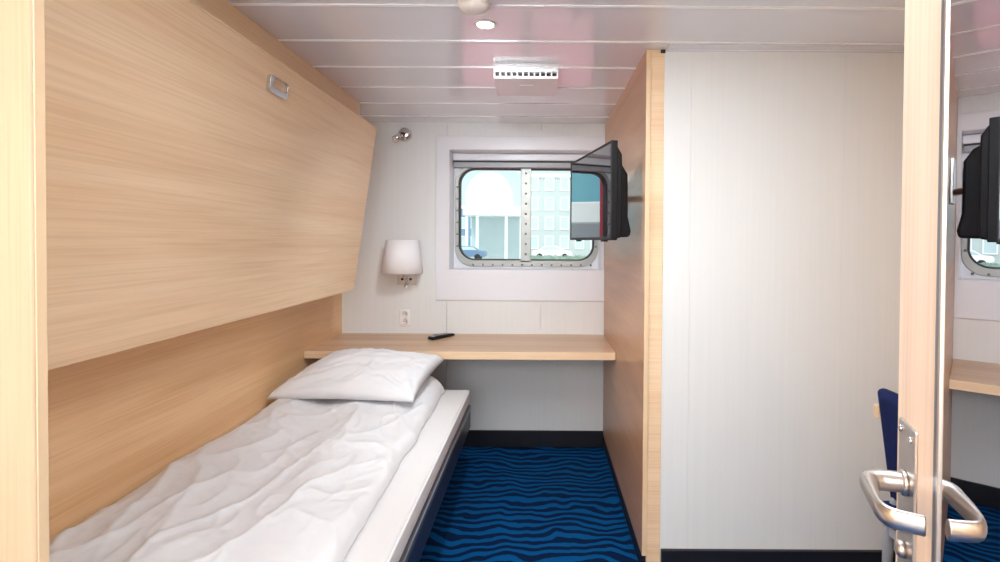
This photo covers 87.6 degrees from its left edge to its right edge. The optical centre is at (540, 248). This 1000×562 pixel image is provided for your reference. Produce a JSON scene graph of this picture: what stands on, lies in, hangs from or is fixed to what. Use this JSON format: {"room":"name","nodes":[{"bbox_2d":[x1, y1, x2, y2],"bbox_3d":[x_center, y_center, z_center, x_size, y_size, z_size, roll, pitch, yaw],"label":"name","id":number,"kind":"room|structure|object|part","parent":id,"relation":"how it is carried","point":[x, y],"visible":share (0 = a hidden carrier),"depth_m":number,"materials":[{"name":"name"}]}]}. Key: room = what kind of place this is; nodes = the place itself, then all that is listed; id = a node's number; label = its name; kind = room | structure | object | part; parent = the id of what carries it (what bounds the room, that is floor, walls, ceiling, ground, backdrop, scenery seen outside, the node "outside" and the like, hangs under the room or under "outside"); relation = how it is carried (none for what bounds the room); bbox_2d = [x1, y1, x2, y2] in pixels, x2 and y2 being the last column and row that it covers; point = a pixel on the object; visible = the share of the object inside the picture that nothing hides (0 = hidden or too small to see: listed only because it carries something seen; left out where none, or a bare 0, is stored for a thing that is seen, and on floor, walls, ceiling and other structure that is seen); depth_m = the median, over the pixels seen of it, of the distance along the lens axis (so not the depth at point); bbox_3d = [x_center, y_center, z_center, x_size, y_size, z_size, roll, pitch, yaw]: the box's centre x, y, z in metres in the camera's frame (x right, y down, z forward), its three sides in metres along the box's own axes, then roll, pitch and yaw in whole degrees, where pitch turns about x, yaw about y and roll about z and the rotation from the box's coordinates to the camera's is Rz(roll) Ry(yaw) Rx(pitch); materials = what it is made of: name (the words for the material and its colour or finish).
{"room":"ship interior","nodes":[
{"label":"ship interior","id":0,"kind":"room"},
{"bbox_2d":[48,293,341,541],"bbox_3d":[-1.342,0.264,1.260,0.100,2.101,4.710,0,1,0],"label":"wall","id":1,"kind":"structure","parent":0,"point":[116,421],"depth_m":1.76,"materials":[{"name":"brown wood"}]},
{"bbox_2d":[44,0,376,369],"bbox_3d":[-1.095,-0.207,1.867,0.381,0.900,2.020,0,1,0],"label":"bunk","id":2,"kind":"object","parent":1,"relation":"attached to","point":[196,180],"visible":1,"depth_m":1.40,"materials":[{"name":"brown wood"}]},
{"bbox_3d":[-0.913,-0.561,1.803,0.014,0.058,0.124,8,1,0],"label":"latch handle","id":3,"kind":"part","parent":2,"relation":"part of","materials":[{"name":"silver metal"}]},
{"bbox_2d":[192,0,359,115],"bbox_3d":[-1.142,-0.709,1.859,0.286,0.170,2.020,0,1,0],"label":"trim","id":4,"kind":"structure","parent":1,"relation":"attached to","point":[223,10],"depth_m":1.94,"materials":[{"name":"brown wood"}]},
{"bbox_2d":[342,122,604,430],"bbox_3d":[-0.371,0.234,3.494,1.840,2.101,0.240,0,1,0],"label":"wall","id":5,"kind":"structure","parent":0,"point":[401,195],"depth_m":3.38,"materials":[{"name":"white paint"}]},
{"bbox_2d":[381,240,422,287],"bbox_3d":[-0.869,0.097,3.262,0.256,0.304,0.220,0,1,0],"label":"wall lamp","id":6,"kind":"object","parent":5,"relation":"attached to","point":[402,258],"visible":1,"depth_m":3.18,"materials":[{"name":"fabric"}]},
{"bbox_2d":[392,127,411,142],"bbox_3d":[-0.884,-0.726,3.300,0.103,0.113,0.118,0,1,0],"label":"light","id":7,"kind":"object","parent":5,"relation":"attached to","point":[404,134],"visible":1,"depth_m":3.33,"materials":[{"name":"silver metal"}]},
{"bbox_2d":[400,310,410,325],"bbox_3d":[-0.881,0.446,3.371,0.072,0.104,0.013,0,1,0],"label":"power outlet","id":8,"kind":"object","parent":5,"relation":"attached to","point":[405,315],"visible":1,"depth_m":3.37,"materials":[{"name":"beige plastic"}]},
{"bbox_2d":[402,311,407,316],"bbox_3d":[-0.880,0.422,3.365,0.042,0.042,0.002,0,1,0],"label":"socket","id":9,"kind":"object","parent":8,"relation":"attached to","point":[404,313],"depth_m":3.37,"materials":[{"name":"beige plastic"}]},
{"bbox_2d":[402,318,407,324],"bbox_3d":[-0.881,0.470,3.366,0.042,0.042,0.002,0,1,0],"label":"socket","id":10,"kind":"object","parent":8,"relation":"attached to","point":[404,320],"depth_m":3.37,"materials":[{"name":"beige plastic"}]},
{"bbox_2d":[304,333,615,359],"bbox_3d":[-0.443,0.577,3.106,1.699,0.043,0.546,0,1,0],"label":"desk","id":11,"kind":"object","parent":5,"relation":"attached to","point":[458,346],"visible":1,"depth_m":2.99,"materials":[{"name":"brown wood"}]},
{"bbox_2d":[428,333,454,339],"bbox_3d":[-0.619,0.538,3.234,0.047,0.028,0.196,1,1,33],"label":"remote control","id":12,"kind":"object","parent":11,"relation":"on","point":[441,335],"visible":1,"depth_m":3.20,"materials":[{"name":"plastic"}]},
{"bbox_2d":[435,136,604,300],"bbox_3d":[-0.099,-0.197,3.519,1.200,1.064,0.327,0,1,0],"label":"window","id":13,"kind":"structure","parent":5,"relation":"in","point":[458,276],"depth_m":3.36,"materials":[{"name":"white plastic"}]},
{"bbox_3d":[-0.098,-0.561,3.503,0.978,0.033,0.053,0,1,0],"label":"blind rail","id":14,"kind":"part","parent":13,"relation":"part of","materials":[{"name":"grey plastic"}]},
{"bbox_3d":[-0.097,-0.222,3.542,0.973,0.688,0.028,0,1,0],"label":"frame","id":15,"kind":"part","parent":13,"relation":"part of","materials":[{"name":"metal"}]},
{"bbox_3d":[-0.102,-0.255,3.543,1.002,0.789,0.016,0,1,0],"label":"backing plate","id":16,"kind":"part","parent":13,"relation":"part of","materials":[{"name":"white plastic"}]},
{"bbox_2d":[463,430,603,446],"bbox_3d":[-0.432,1.233,3.384,1.731,0.107,0.012,0,1,0],"label":"baseboard","id":17,"kind":"structure","parent":5,"relation":"attached to","point":[475,438],"depth_m":3.38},
{"bbox_2d":[419,447,637,561],"bbox_3d":[0.127,1.376,1.117,3.050,0.100,4.590,0,1,0],"label":"floor","id":18,"kind":"structure","parent":0,"point":[499,504],"depth_m":2.58,"materials":[{"name":"carpet"}]},
{"bbox_2d":[0,0,49,561],"bbox_3d":[-1.029,0.274,0.801,0.522,2.099,0.022,0,1,0],"label":"end panel","id":19,"kind":"object","parent":18,"relation":"on","point":[24,455],"visible":1,"depth_m":0.79,"materials":[{"name":"brown wood"}]},
{"bbox_2d":[399,405,470,561],"bbox_3d":[-0.840,1.093,1.888,0.902,0.430,2.000,0,1,0],"label":"bed","id":20,"kind":"object","parent":18,"relation":"on","point":[414,548],"visible":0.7,"depth_m":1.93,"materials":[{"name":"fabric"}]},
{"bbox_2d":[343,390,469,561],"bbox_3d":[-0.839,0.832,1.885,0.895,0.087,1.993,0,1,0],"label":"mattress","id":21,"kind":"object","parent":20,"relation":"on","point":[387,530],"visible":0.27,"depth_m":1.74,"materials":[{"name":"fabric"}]},
{"bbox_2d":[49,376,444,561],"bbox_3d":[-0.894,0.736,1.876,0.788,0.095,1.880,0,1,0],"label":"duvet","id":22,"kind":"object","parent":21,"relation":"on","point":[299,480],"visible":0.88,"depth_m":1.57,"materials":[{"name":"fabric"}]},
{"bbox_2d":[267,348,442,401],"bbox_3d":[-0.896,0.607,2.593,0.729,0.178,0.423,0,1,4],"label":"pillow","id":23,"kind":"object","parent":22,"relation":"on","point":[382,374],"visible":1,"depth_m":2.46,"materials":[{"name":"fabric"}]},
{"bbox_2d":[873,388,897,561],"bbox_3d":[1.325,0.901,1.565,0.399,0.851,0.430,0,1,0],"label":"upholstered chair","id":24,"kind":"object","parent":18,"relation":"on","point":[887,408],"visible":0.23,"depth_m":1.72,"materials":[{"name":"blue fabric"}]},
{"bbox_3d":[1.179,0.660,1.561,0.104,0.372,0.400,0,1,0],"label":"backrest","id":25,"kind":"part","parent":24,"relation":"part of","materials":[{"name":"blue fabric"}]},
{"bbox_3d":[1.179,1.012,1.747,0.038,0.621,0.058,0,1,-36],"label":"leg","id":26,"kind":"part","parent":24,"relation":"part of","materials":[{"name":"grey plastic"}]},
{"bbox_3d":[1.335,0.891,1.564,0.380,0.070,0.430,0,1,0],"label":"seat","id":27,"kind":"part","parent":24,"relation":"part of","materials":[{"name":"blue fabric"}]},
{"bbox_3d":[1.339,0.946,1.565,0.350,0.040,0.380,0,1,0],"label":"seat frame","id":28,"kind":"part","parent":24,"relation":"part of","materials":[{"name":"grey metal"}]},
{"bbox_2d":[226,0,904,123],"bbox_3d":[0.140,-0.810,1.197,3.050,0.073,4.820,0,1,0],"label":"ceiling","id":29,"kind":"structure","parent":0,"point":[402,60],"depth_m":1.95,"materials":[{"name":"white metal"}]},
{"bbox_2d":[457,0,491,15],"bbox_3d":[-0.208,-0.759,1.618,0.110,0.052,0.110,0,1,0],"label":"smoke detector","id":30,"kind":"object","parent":29,"relation":"attached to","point":[468,7],"visible":1,"depth_m":1.60,"materials":[{"name":"beige plastic"}]},
{"bbox_2d":[474,19,496,29],"bbox_3d":[-0.195,-0.786,1.823,0.080,0.007,0.080,0,1,0],"label":"recessed light","id":31,"kind":"object","parent":29,"relation":"in","point":[485,24],"visible":1,"depth_m":1.82,"materials":[{"name":"white"}]},
{"bbox_2d":[494,68,557,95],"bbox_3d":[-0.066,-0.773,2.423,0.282,0.048,0.278,0,1,0],"label":"ceiling vent","id":32,"kind":"object","parent":29,"relation":"in","point":[508,81],"visible":1,"depth_m":2.33,"materials":[{"name":"white metal"}]},
{"bbox_2d":[603,49,664,561],"bbox_3d":[0.448,0.252,2.720,0.076,2.101,1.308,0,1,0],"label":"wall partition","id":33,"kind":"structure","parent":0,"point":[633,264],"depth_m":2.18,"materials":[{"name":"brown wood"}]},
{"bbox_2d":[570,140,630,241],"bbox_3d":[0.330,-0.234,2.393,0.239,0.402,0.637,0,1,-11],"label":"television","id":34,"kind":"object","parent":33,"relation":"attached to","point":[598,179],"visible":1,"depth_m":2.21,"materials":[{"name":"plastic"}]},
{"bbox_3d":[0.419,0.210,2.721,0.019,2.019,1.306,0,1,0],"label":"panel","id":35,"kind":"part","parent":33,"relation":"part of","materials":[{"name":"brown wood"}]},
{"bbox_3d":[0.457,0.252,2.724,0.054,2.101,1.300,0,1,0],"label":"post","id":36,"kind":"part","parent":33,"relation":"part of","materials":[{"name":"brown wood"}]},
{"bbox_2d":[660,50,903,561],"bbox_3d":[1.021,0.265,2.106,1.074,2.101,0.056,0,1,0],"label":"wall","id":37,"kind":"structure","parent":0,"point":[782,172],"depth_m":2.08,"materials":[{"name":"white paint"}]},
{"bbox_2d":[661,549,895,561],"bbox_3d":[1.017,1.262,2.086,1.071,0.107,0.016,0,1,0],"label":"baseboard","id":38,"kind":"structure","parent":37,"relation":"attached to","point":[667,555],"depth_m":2.08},
{"bbox_2d":[666,44,903,52],"bbox_3d":[1.029,-0.782,2.030,1.071,0.006,0.064,0,1,0],"label":"trim","id":39,"kind":"structure","parent":37,"relation":"attached to","point":[672,47],"depth_m":2.03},
{"bbox_3d":[0.883,0.299,-0.075,1.350,2.101,0.100,0,1,0],"label":"wall","id":40,"kind":"structure","parent":0,"visible":0},
{"bbox_2d":[859,0,999,561],"bbox_3d":[0.287,0.319,0.289,0.087,2.018,0.630,1,1,20],"label":"door","id":41,"kind":"structure","parent":40,"relation":"in","point":[946,480],"depth_m":0.44,"materials":[{"name":"brown wood"}]},
{"bbox_3d":[0.348,0.246,0.515,0.045,0.024,0.098,1,1,20],"label":"lever handle","id":42,"kind":"part","parent":41,"relation":"part of","materials":[{"name":"metal"}]},
{"bbox_3d":[0.377,0.315,0.546,0.008,0.017,0.017,1,1,20],"label":"lock knob","id":43,"kind":"part","parent":41,"relation":"part of","materials":[{"name":"silver metal"}]},
{"bbox_3d":[0.383,0.299,0.544,0.004,0.232,0.052,1,1,20],"label":"lock plate","id":44,"kind":"part","parent":41,"relation":"part of","materials":[{"name":"metal"}]},
{"bbox_2d":[931,0,999,561],"bbox_3d":[0.279,0.241,0.255,0.160,1.820,0.437,0,1,0],"label":"mirror","id":45,"kind":"object","parent":41,"relation":"attached to","point":[965,445],"depth_m":0.41,"materials":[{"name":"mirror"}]},
{"label":"outside","id":46,"kind":"structure","parent":0,"visible":0},
{"bbox_2d":[470,254,587,258],"bbox_3d":[9.995,0.903,84.024,140.000,0.300,152.000,0,1,0],"label":"ground","id":47,"kind":"structure","parent":46,"point":[531,254],"depth_m":59.97,"materials":[{"name":"green plant"}]},
{"bbox_2d":[461,206,470,245],"bbox_3d":[-15.781,-3.279,88.960,13.000,7.600,10.600,0,1,0],"label":"office building","id":48,"kind":"structure","parent":47,"relation":"on","point":[462,215],"depth_m":83.94,"materials":[{"name":"white"}]},
{"bbox_3d":[-12.675,-4.181,83.935,1.200,1.600,0.060,0,1,0],"label":"pane","id":49,"kind":"part","parent":48,"relation":"part of","materials":[{"name":"white glass"}]},
{"bbox_3d":[-12.693,-1.181,83.983,1.200,1.600,0.060,0,1,0],"label":"pane","id":50,"kind":"part","parent":48,"relation":"part of","materials":[{"name":"white glass"}]},
{"bbox_2d":[462,246,486,258],"bbox_3d":[-7.883,0.404,54.014,4.440,1.450,1.760,0,1,0],"label":"parked car","id":51,"kind":"object","parent":47,"relation":"on","point":[470,251],"visible":0.45,"depth_m":53.16,"materials":[{"name":"blue paint"}]},
{"bbox_2d":[463,172,520,258],"bbox_3d":[-5.202,-3.909,60.446,7.050,9.900,7.000,0,1,0],"label":"domed pavilion","id":52,"kind":"object","parent":47,"relation":"on","point":[495,224],"visible":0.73,"depth_m":58.40,"materials":[{"name":"white"}]},
{"bbox_2d":[532,246,571,256],"bbox_3d":[1.228,0.394,58.014,4.440,1.450,1.760,0,1,0],"label":"parked car","id":53,"kind":"object","parent":47,"relation":"on","point":[546,250],"visible":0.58,"depth_m":57.16,"materials":[{"name":"white paint"}]},
{"bbox_2d":[531,254,585,258],"bbox_3d":[1.956,0.916,52.011,6.622,0.774,1.226,0,1,0],"label":"hedge","id":54,"kind":"object","parent":47,"relation":"on","point":[532,256],"visible":0.48,"depth_m":51.68,"materials":[{"name":"green plant"}]},
{"bbox_2d":[531,174,591,253],"bbox_3d":[6.931,-5.264,83.926,18.800,12.000,12.600,0,1,0],"label":"apartment building","id":55,"kind":"structure","parent":47,"relation":"on","point":[550,193],"depth_m":77.90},
{"bbox_3d":[-1.005,-9.664,77.845,1.100,1.700,0.060,0,1,0],"label":"pane","id":56,"kind":"part","parent":55,"relation":"part of","materials":[{"name":"white glass"}]},
{"bbox_3d":[-1.022,-6.765,77.891,1.100,1.700,0.060,0,1,0],"label":"pane","id":57,"kind":"part","parent":55,"relation":"part of","materials":[{"name":"white glass"}]},
{"bbox_3d":[-1.040,-3.865,77.938,1.100,1.700,0.060,0,1,0],"label":"pane","id":58,"kind":"part","parent":55,"relation":"part of","materials":[{"name":"white glass"}]},
{"bbox_3d":[-1.057,-0.966,77.985,1.100,1.700,0.060,0,1,0],"label":"pane","id":59,"kind":"part","parent":55,"relation":"part of","materials":[{"name":"white glass"}]},
{"bbox_3d":[1.218,-0.952,77.985,1.100,1.700,0.060,0,1,0],"label":"pane","id":60,"kind":"part","parent":55,"relation":"part of","materials":[{"name":"white glass"}]},
{"bbox_3d":[1.270,-9.651,77.845,1.100,1.700,0.060,0,1,0],"label":"pane","id":61,"kind":"part","parent":55,"relation":"part of","materials":[{"name":"white glass"}]},
{"bbox_3d":[1.253,-6.751,77.891,1.100,1.700,0.060,0,1,0],"label":"pane","id":62,"kind":"part","parent":55,"relation":"part of","materials":[{"name":"white glass"}]},
{"bbox_3d":[1.235,-3.852,77.938,1.100,1.700,0.060,0,1,0],"label":"pane","id":63,"kind":"part","parent":55,"relation":"part of","materials":[{"name":"white glass"}]},
{"bbox_3d":[6.965,-11.013,83.833,18.800,0.500,12.600,0,1,0],"label":"cornice","id":64,"kind":"part","parent":55,"relation":"part of","materials":[{"name":"white"}]},
{"bbox_3d":[3.545,-9.637,77.845,1.100,1.700,0.060,0,1,0],"label":"pane","id":65,"kind":"part","parent":55,"relation":"part of","materials":[{"name":"white glass"}]},
{"bbox_3d":[3.527,-6.738,77.891,1.100,1.700,0.060,0,1,0],"label":"pane","id":66,"kind":"part","parent":55,"relation":"part of","materials":[{"name":"white glass"}]},
{"bbox_3d":[3.510,-3.838,77.938,1.100,1.700,0.060,0,1,0],"label":"pane","id":67,"kind":"part","parent":55,"relation":"part of","materials":[{"name":"white glass"}]},
{"bbox_3d":[3.493,-0.939,77.985,1.100,1.700,0.060,0,1,0],"label":"pane","id":68,"kind":"part","parent":55,"relation":"part of","materials":[{"name":"white glass"}]},
{"bbox_3d":[5.768,-0.925,77.985,1.100,1.700,0.060,0,1,0],"label":"pane","id":69,"kind":"part","parent":55,"relation":"part of","materials":[{"name":"white glass"}]},
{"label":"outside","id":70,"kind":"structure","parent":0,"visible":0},
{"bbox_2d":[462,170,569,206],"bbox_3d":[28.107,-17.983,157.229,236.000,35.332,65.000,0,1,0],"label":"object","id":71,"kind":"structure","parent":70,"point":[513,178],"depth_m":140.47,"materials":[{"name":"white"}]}
]}

